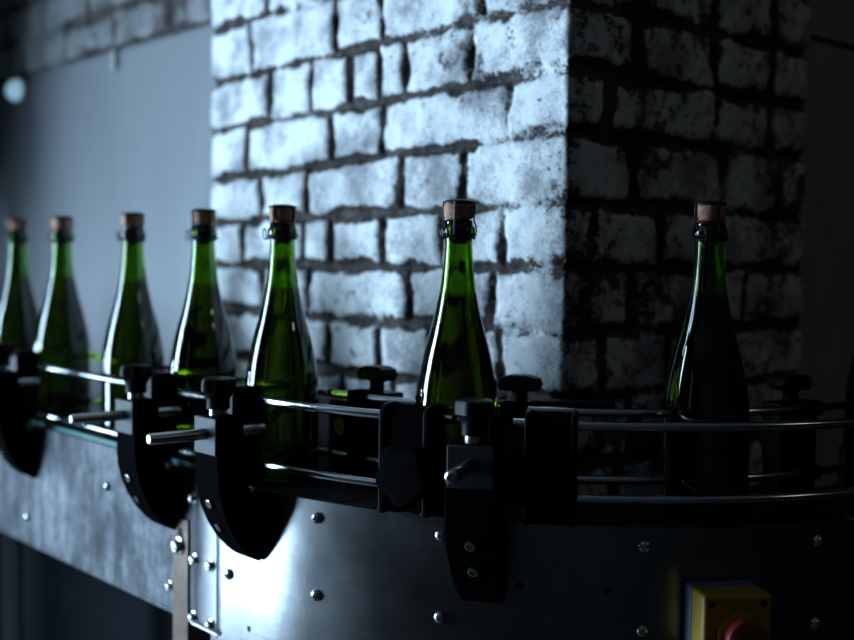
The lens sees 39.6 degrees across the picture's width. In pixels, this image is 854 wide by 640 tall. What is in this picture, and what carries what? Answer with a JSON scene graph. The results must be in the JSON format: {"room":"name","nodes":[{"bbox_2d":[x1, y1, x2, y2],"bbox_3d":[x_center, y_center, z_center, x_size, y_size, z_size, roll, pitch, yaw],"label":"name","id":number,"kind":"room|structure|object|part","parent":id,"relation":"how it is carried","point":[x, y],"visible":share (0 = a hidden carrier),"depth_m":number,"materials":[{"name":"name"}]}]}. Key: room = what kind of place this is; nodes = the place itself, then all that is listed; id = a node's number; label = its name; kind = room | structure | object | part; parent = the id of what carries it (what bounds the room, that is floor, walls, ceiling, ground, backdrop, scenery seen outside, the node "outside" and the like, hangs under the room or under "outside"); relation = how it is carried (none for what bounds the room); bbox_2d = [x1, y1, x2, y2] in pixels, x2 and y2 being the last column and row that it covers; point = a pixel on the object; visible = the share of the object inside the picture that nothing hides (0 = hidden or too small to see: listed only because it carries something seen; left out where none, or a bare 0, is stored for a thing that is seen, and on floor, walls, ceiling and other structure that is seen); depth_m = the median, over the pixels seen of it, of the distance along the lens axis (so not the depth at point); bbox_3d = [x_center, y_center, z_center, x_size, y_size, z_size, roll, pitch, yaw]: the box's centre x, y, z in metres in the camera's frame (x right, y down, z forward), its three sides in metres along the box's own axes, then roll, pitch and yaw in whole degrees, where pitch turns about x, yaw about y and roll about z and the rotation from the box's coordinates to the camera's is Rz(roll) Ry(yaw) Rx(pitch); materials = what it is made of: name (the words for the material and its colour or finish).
{"room":"processing plant","nodes":[
{"label":"processing plant","id":0,"kind":"room"},
{"bbox_2d":[0,0,216,639],"bbox_3d":[-1.241,-0.241,3.133,0.136,2.652,3.050,-2,4,-40],"label":"wall","id":1,"kind":"structure","parent":0,"point":[89,142],"depth_m":2.38,"materials":[{"name":"grey paint"}]},
{"bbox_2d":[5,79,27,101],"bbox_3d":[-0.929,-0.517,2.670,0.030,0.052,0.079,-2,4,-40],"label":"wall lamp","id":2,"kind":"object","parent":1,"relation":"attached to","point":[16,90],"visible":1,"depth_m":2.65,"materials":[{"name":"white"}]},
{"bbox_2d":[111,51,116,70],"bbox_3d":[-0.608,-0.504,2.306,0.010,0.037,0.010,1,3,0],"label":"pipe stub","id":3,"kind":"object","parent":1,"relation":"attached to","point":[113,53],"visible":1,"depth_m":2.30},
{"bbox_2d":[210,0,810,639],"bbox_3d":[0.087,-0.139,1.789,0.492,2.610,0.787,-2,4,-41],"label":"wall pillar","id":4,"kind":"structure","parent":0,"point":[584,137],"depth_m":1.51,"materials":[{"name":"white brick"}]},
{"bbox_2d":[795,0,853,486],"bbox_3d":[1.089,-0.158,2.329,1.900,2.620,0.100,-2,4,-40],"label":"wall","id":5,"kind":"structure","parent":0,"point":[826,324],"depth_m":1.88,"materials":[{"name":"paint"}]},
{"bbox_2d":[810,34,853,48],"bbox_3d":[0.687,-0.444,1.897,0.501,0.031,0.006,-2,4,-40],"label":"cable","id":6,"kind":"object","parent":5,"relation":"attached to","point":[811,35],"visible":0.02,"depth_m":1.85,"materials":[{"name":"black rubber"}]},
{"bbox_3d":[-0.515,1.224,1.312,9.000,0.080,9.500,1,3,0],"label":"floor","id":7,"kind":"structure","parent":0,"visible":0},
{"bbox_2d":[0,342,853,639],"bbox_3d":[-0.765,0.574,2.142,3.176,1.132,0.972,3,3,34],"label":"conveyor","id":8,"kind":"object","parent":7,"relation":"on","point":[332,566],"depth_m":1.26,"materials":[{"name":"metal"}]},
{"bbox_3d":[-0.629,0.051,1.751,0.038,0.034,0.038,-2,4,-40],"label":"knob","id":9,"kind":"part","parent":8,"relation":"part of","materials":[{"name":"black plastic"}]},
{"bbox_3d":[-0.762,0.673,2.181,0.030,0.930,0.030,1,3,0],"label":"leg","id":10,"kind":"part","parent":8,"relation":"part of","materials":[{"name":"metal"}]},
{"bbox_2d":[0,218,39,349],"bbox_3d":[-0.688,-0.012,1.994,0.087,0.318,0.087,1,3,15],"label":"wine bottle","id":11,"kind":"object","parent":8,"relation":"on","point":[19,312],"visible":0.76,"depth_m":1.97,"materials":[{"name":"green glass"}]},
{"bbox_2d":[2,219,28,242],"bbox_3d":[-0.689,-0.149,1.987,0.042,0.039,0.037,0,3,-10],"label":"hood","id":12,"kind":"object","parent":11,"relation":"attached to","point":[17,233],"depth_m":1.97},
{"bbox_3d":[-0.686,-0.168,1.987,0.031,0.005,0.031,0,3,-10],"label":"cap plate","id":13,"kind":"part","parent":11,"relation":"part of","materials":[{"name":"black metal"}]},
{"bbox_3d":[-0.645,0.135,1.761,0.150,0.203,0.080,-2,4,-40],"label":"rail bracket","id":14,"kind":"part","parent":8,"relation":"part of","materials":[{"name":"black plastic"}]},
{"bbox_3d":[-0.638,0.094,1.745,0.140,0.012,0.012,-2,4,-40],"label":"clamping rod","id":15,"kind":"part","parent":8,"relation":"part of","materials":[{"name":"metal"}]},
{"bbox_2d":[33,216,90,421],"bbox_3d":[-0.572,-0.004,1.859,0.087,0.318,0.087,3,3,34],"label":"wine bottle","id":16,"kind":"object","parent":8,"relation":"on","point":[61,339],"visible":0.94,"depth_m":1.83,"materials":[{"name":"green glass"}]},
{"bbox_2d":[48,217,74,241],"bbox_3d":[-0.573,-0.141,1.853,0.042,0.039,0.037,2,3,20],"label":"hood","id":17,"kind":"object","parent":16,"relation":"attached to","point":[61,226],"depth_m":1.84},
{"bbox_3d":[-0.570,-0.160,1.851,0.031,0.005,0.031,2,3,20],"label":"cap plate","id":18,"kind":"part","parent":16,"relation":"part of","materials":[{"name":"black metal"}]},
{"bbox_3d":[-1.051,0.217,2.342,0.031,0.183,2.539,-2,4,-40],"label":"panel","id":19,"kind":"part","parent":8,"relation":"part of","materials":[{"name":"metal"}]},
{"bbox_2d":[33,410,195,458],"bbox_3d":[-0.970,0.116,2.248,0.010,0.010,2.378,-2,4,-40],"label":"rail","id":20,"kind":"object","parent":8,"relation":"attached to","point":[180,450],"visible":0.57,"depth_m":1.65,"materials":[{"name":"metal"}]},
{"bbox_2d":[33,363,205,400],"bbox_3d":[-0.969,0.044,2.245,0.010,0.010,2.378,-2,4,-40],"label":"rail","id":21,"kind":"object","parent":8,"relation":"attached to","point":[93,376],"visible":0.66,"depth_m":1.63,"materials":[{"name":"metal"}]},
{"bbox_3d":[-0.361,0.116,1.418,0.004,0.040,0.045,-2,4,-40],"label":"plate","id":22,"kind":"part","parent":8,"relation":"part of","materials":[{"name":"grey plastic"}]},
{"bbox_3d":[-0.365,0.154,1.435,0.150,0.203,0.080,-2,4,-40],"label":"rail bracket","id":23,"kind":"part","parent":8,"relation":"part of","materials":[{"name":"black plastic"}]},
{"bbox_3d":[-0.359,0.113,1.419,0.140,0.012,0.012,-2,4,-40],"label":"clamping rod","id":24,"kind":"part","parent":8,"relation":"part of","materials":[{"name":"metal"}]},
{"bbox_2d":[101,212,163,439],"bbox_3d":[-0.415,0.007,1.676,0.087,0.318,0.087,0,3,-17],"label":"wine bottle","id":25,"kind":"object","parent":8,"relation":"on","point":[132,335],"visible":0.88,"depth_m":1.65,"materials":[{"name":"green glass"}]},
{"bbox_2d":[116,213,145,241],"bbox_3d":[-0.416,-0.130,1.668,0.042,0.039,0.037,-1,3,-25],"label":"hood","id":26,"kind":"object","parent":25,"relation":"attached to","point":[132,223],"depth_m":1.66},
{"bbox_3d":[-0.413,-0.149,1.668,0.031,0.005,0.031,-1,3,-25],"label":"cap plate","id":27,"kind":"part","parent":25,"relation":"part of","materials":[{"name":"black metal"}]},
{"bbox_3d":[-0.350,0.070,1.424,0.038,0.034,0.038,-2,4,-40],"label":"knob","id":28,"kind":"part","parent":8,"relation":"part of","materials":[{"name":"black plastic"}]},
{"bbox_3d":[-0.340,0.175,1.439,0.056,0.162,0.052,-2,4,-40],"label":"arm","id":29,"kind":"part","parent":8,"relation":"part of","materials":[{"name":"black plastic"}]},
{"bbox_3d":[-0.292,0.709,1.469,0.033,0.940,0.037,-2,4,-40],"label":"support post","id":30,"kind":"part","parent":8,"relation":"part of","materials":[{"name":"metal"}]},
{"bbox_2d":[169,208,236,459],"bbox_3d":[-0.288,0.016,1.527,0.087,0.318,0.087,-1,3,-32],"label":"wine bottle","id":31,"kind":"object","parent":8,"relation":"on","point":[203,347],"visible":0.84,"depth_m":1.50,"materials":[{"name":"green glass"}]},
{"bbox_2d":[185,210,217,240],"bbox_3d":[-0.289,-0.121,1.520,0.042,0.039,0.037,1,3,5],"label":"hood","id":32,"kind":"object","parent":31,"relation":"attached to","point":[204,228],"depth_m":1.51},
{"bbox_3d":[-0.286,-0.140,1.519,0.031,0.005,0.031,1,3,5],"label":"cap plate","id":33,"kind":"part","parent":31,"relation":"part of","materials":[{"name":"black metal"}]},
{"bbox_3d":[-0.261,0.276,1.402,0.008,0.181,0.059,-2,4,-40],"label":"joint plate","id":34,"kind":"part","parent":8,"relation":"part of","materials":[{"name":"silver metal"}]},
{"bbox_3d":[-0.241,0.163,1.290,0.150,0.203,0.080,-2,4,-40],"label":"rail bracket","id":35,"kind":"part","parent":8,"relation":"part of","materials":[{"name":"black plastic"}]},
{"bbox_3d":[-0.237,0.124,1.273,0.004,0.040,0.045,-2,4,-40],"label":"plate","id":36,"kind":"part","parent":8,"relation":"part of","materials":[{"name":"grey plastic"}]},
{"bbox_3d":[-0.235,0.122,1.274,0.140,0.012,0.012,-2,4,-40],"label":"clamping rod","id":37,"kind":"part","parent":8,"relation":"part of","materials":[{"name":"metal"}]},
{"bbox_3d":[-0.226,0.079,1.279,0.038,0.034,0.038,-2,4,-40],"label":"knob","id":38,"kind":"part","parent":8,"relation":"part of","materials":[{"name":"black plastic"}]},
{"bbox_3d":[-0.216,0.183,1.294,0.056,0.162,0.052,-2,4,-40],"label":"arm","id":39,"kind":"part","parent":8,"relation":"part of","materials":[{"name":"black plastic"}]},
{"bbox_2d":[245,204,318,480],"bbox_3d":[-0.170,0.024,1.389,0.087,0.318,0.087,0,3,-9],"label":"wine bottle","id":40,"kind":"object","parent":8,"relation":"on","point":[281,363],"visible":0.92,"depth_m":1.36,"materials":[{"name":"green glass"}]},
{"bbox_2d":[262,206,297,239],"bbox_3d":[-0.171,-0.113,1.381,0.042,0.039,0.037,0,3,-12],"label":"hood","id":41,"kind":"object","parent":40,"relation":"attached to","point":[282,218],"depth_m":1.37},
{"bbox_3d":[-0.168,-0.132,1.381,0.031,0.005,0.031,0,3,-12],"label":"cap plate","id":42,"kind":"part","parent":40,"relation":"part of","materials":[{"name":"black metal"}]},
{"bbox_2d":[318,395,351,474],"bbox_3d":[-0.128,0.137,1.456,0.022,0.088,0.137,-2,4,-41],"label":"block","id":43,"kind":"object","parent":8,"relation":"on","point":[335,431],"visible":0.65,"depth_m":1.42,"materials":[{"name":"black plastic"}]},
{"bbox_3d":[-0.066,0.154,1.383,0.060,0.202,0.050,3,4,44],"label":"rear bracket","id":44,"kind":"part","parent":8,"relation":"part of","materials":[{"name":"black plastic"}]},
{"bbox_3d":[-0.058,0.069,1.385,0.048,0.032,0.023,3,4,44],"label":"wing knob","id":45,"kind":"part","parent":8,"relation":"part of","materials":[{"name":"black plastic"}]},
{"bbox_2d":[375,401,443,517],"bbox_3d":[-0.015,0.138,1.168,0.066,0.110,0.068,2,3,25],"label":"clamp","id":46,"kind":"object","parent":8,"relation":"attached to","point":[410,474],"visible":1,"depth_m":1.16,"materials":[{"name":"black plastic"}]},
{"bbox_2d":[252,458,445,494],"bbox_3d":[-0.089,0.166,1.254,0.272,0.010,0.027,3,3,36],"label":"rail","id":47,"kind":"object","parent":46,"relation":"attached to","point":[279,467],"visible":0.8,"depth_m":1.26,"materials":[{"name":"metal"}]},
{"bbox_2d":[253,395,454,424],"bbox_3d":[-0.089,0.094,1.251,0.272,0.010,0.027,3,3,36],"label":"rail","id":48,"kind":"object","parent":46,"relation":"attached to","point":[277,402],"visible":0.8,"depth_m":1.25,"materials":[{"name":"metal"}]},
{"bbox_3d":[-0.019,0.153,1.154,0.063,0.061,0.030,3,3,36],"label":"star knob","id":49,"kind":"part","parent":46,"relation":"part of","materials":[{"name":"black plastic"}]},
{"bbox_2d":[415,199,497,511],"bbox_3d":[0.031,0.034,1.230,0.087,0.318,0.087,1,3,1],"label":"wine bottle","id":50,"kind":"object","parent":8,"relation":"on","point":[456,363],"visible":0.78,"depth_m":1.21,"materials":[{"name":"green glass"}]},
{"bbox_2d":[440,201,476,238],"bbox_3d":[0.031,-0.102,1.222,0.042,0.039,0.037,-1,3,-30],"label":"hood","id":51,"kind":"object","parent":50,"relation":"attached to","point":[458,225],"depth_m":1.21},
{"bbox_3d":[0.033,-0.122,1.223,0.031,0.005,0.031,-1,3,-30],"label":"cap plate","id":52,"kind":"part","parent":50,"relation":"part of","materials":[{"name":"black metal"}]},
{"bbox_3d":[0.041,0.134,1.097,0.012,0.012,0.140,2,3,16],"label":"clamping rod","id":53,"kind":"part","parent":8,"relation":"part of","materials":[{"name":"metal"}]},
{"bbox_3d":[-0.741,0.214,2.257,3.007,0.160,0.643,3,3,35],"label":"panel","id":54,"kind":"part","parent":8,"relation":"part of","materials":[{"name":"metal"}]},
{"bbox_3d":[0.040,0.136,1.095,0.045,0.040,0.004,2,3,16],"label":"plate","id":55,"kind":"part","parent":8,"relation":"part of","materials":[{"name":"grey plastic"}]},
{"bbox_3d":[0.044,0.090,1.106,0.038,0.034,0.038,2,3,16],"label":"knob","id":56,"kind":"part","parent":8,"relation":"part of","materials":[{"name":"black plastic"}]},
{"bbox_3d":[0.040,0.176,1.099,0.052,0.203,0.140,2,3,16],"label":"rail bracket","id":57,"kind":"part","parent":8,"relation":"part of","materials":[{"name":"black plastic"}]},
{"bbox_3d":[0.098,0.161,1.288,0.060,0.202,0.050,2,3,16],"label":"rear bracket","id":58,"kind":"part","parent":8,"relation":"part of","materials":[{"name":"black plastic"}]},
{"bbox_3d":[0.101,0.075,1.292,0.048,0.032,0.023,2,3,16],"label":"wing knob","id":59,"kind":"part","parent":8,"relation":"part of","materials":[{"name":"black plastic"}]},
{"bbox_3d":[0.311,0.290,1.356,1.031,0.202,0.401,0,3,-19],"label":"curved panel","id":60,"kind":"part","parent":8,"relation":"part of","materials":[{"name":"metal"}]},
{"bbox_2d":[511,408,577,527],"bbox_3d":[0.113,0.142,1.128,0.063,0.110,0.068,1,3,9],"label":"clamp","id":61,"kind":"object","parent":8,"relation":"attached to","point":[545,482],"visible":1,"depth_m":1.11,"materials":[{"name":"black plastic"}]},
{"bbox_3d":[0.112,0.156,1.114,0.063,0.061,0.030,2,3,20],"label":"star knob","id":62,"kind":"part","parent":61,"relation":"part of","materials":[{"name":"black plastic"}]},
{"bbox_2d":[512,488,853,504],"bbox_3d":[0.465,0.168,1.342,0.824,0.010,0.211,-2,4,-39],"label":"rail","id":63,"kind":"object","parent":61,"relation":"attached to","point":[846,492],"visible":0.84,"depth_m":1.15,"materials":[{"name":"metal"}]},
{"bbox_2d":[513,418,853,431],"bbox_3d":[0.466,0.097,1.339,0.824,0.010,0.211,-2,4,-39],"label":"rail","id":64,"kind":"object","parent":61,"relation":"attached to","point":[517,422],"visible":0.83,"depth_m":1.15,"materials":[{"name":"metal"}]},
{"bbox_2d":[330,450,841,484],"bbox_3d":[0.301,0.163,1.408,0.783,0.010,0.284,0,3,-21],"label":"rail","id":65,"kind":"object","parent":8,"relation":"attached to","point":[828,469],"visible":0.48,"depth_m":1.28,"materials":[{"name":"metal"}]},
{"bbox_2d":[331,390,843,417],"bbox_3d":[0.302,0.089,1.405,0.783,0.014,0.284,0,3,-21],"label":"rail","id":66,"kind":"object","parent":8,"relation":"attached to","point":[828,406],"depth_m":1.27,"materials":[{"name":"metal"}]},
{"bbox_3d":[0.157,0.091,1.277,0.090,0.008,0.028,1,3,7],"label":"cover strip","id":67,"kind":"part","parent":66,"relation":"part of","materials":[{"name":"black metal"}]},
{"bbox_2d":[660,201,749,521],"bbox_3d":[0.283,0.039,1.202,0.087,0.318,0.087,-1,3,-37],"label":"wine bottle","id":68,"kind":"object","parent":8,"relation":"on","point":[706,381],"visible":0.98,"depth_m":1.18,"materials":[{"name":"green glass"}]},
{"bbox_2d":[691,202,728,241],"bbox_3d":[0.284,-0.098,1.192,0.037,0.039,0.042,2,3,28],"label":"hood","id":69,"kind":"object","parent":68,"relation":"attached to","point":[709,227],"depth_m":1.18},
{"bbox_3d":[0.285,-0.117,1.194,0.031,0.005,0.031,2,3,28],"label":"cap plate","id":70,"kind":"part","parent":68,"relation":"part of","materials":[{"name":"black metal"}]},
{"bbox_2d":[683,580,770,639],"bbox_3d":[0.283,0.285,1.100,0.066,0.066,0.084,0,3,-8],"label":"emergency stop button","id":71,"kind":"object","parent":8,"relation":"attached to","point":[717,609],"visible":1,"depth_m":1.09,"materials":[{"name":"plastic"}]},
{"bbox_3d":[0.410,0.077,1.336,0.048,0.032,0.023,-1,3,-32],"label":"wing knob","id":72,"kind":"part","parent":8,"relation":"part of","materials":[{"name":"black plastic"}]},
{"bbox_3d":[0.413,0.162,1.332,0.060,0.202,0.050,-1,3,-32],"label":"rear bracket","id":73,"kind":"part","parent":8,"relation":"part of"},
{"bbox_2d":[842,354,853,497],"bbox_3d":[0.507,0.036,1.306,0.087,0.318,0.087,0,3,-15],"label":"wine bottle","id":74,"kind":"object","parent":8,"relation":"on","point":[848,433],"visible":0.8,"depth_m":1.30,"materials":[{"name":"green glass"}]},
{"bbox_3d":[-0.304,0.138,1.659,0.050,0.201,0.060,-2,4,-40],"label":"bracket","id":75,"kind":"object","parent":8,"relation":"attached to","visible":0},
{"bbox_2d":[91,397,331,456],"bbox_3d":[-0.890,0.104,2.315,0.010,0.010,2.380,-2,4,-40],"label":"rail","id":76,"kind":"object","parent":75,"relation":"attached to","point":[323,451],"visible":0.1,"depth_m":1.42,"materials":[{"name":"metal"}]},
{"bbox_2d":[91,353,331,396],"bbox_3d":[-0.889,0.033,2.311,0.010,0.010,2.380,-2,4,-40],"label":"rail","id":77,"kind":"object","parent":75,"relation":"attached to","point":[322,391],"visible":0.23,"depth_m":1.55,"materials":[{"name":"metal"}]}
]}

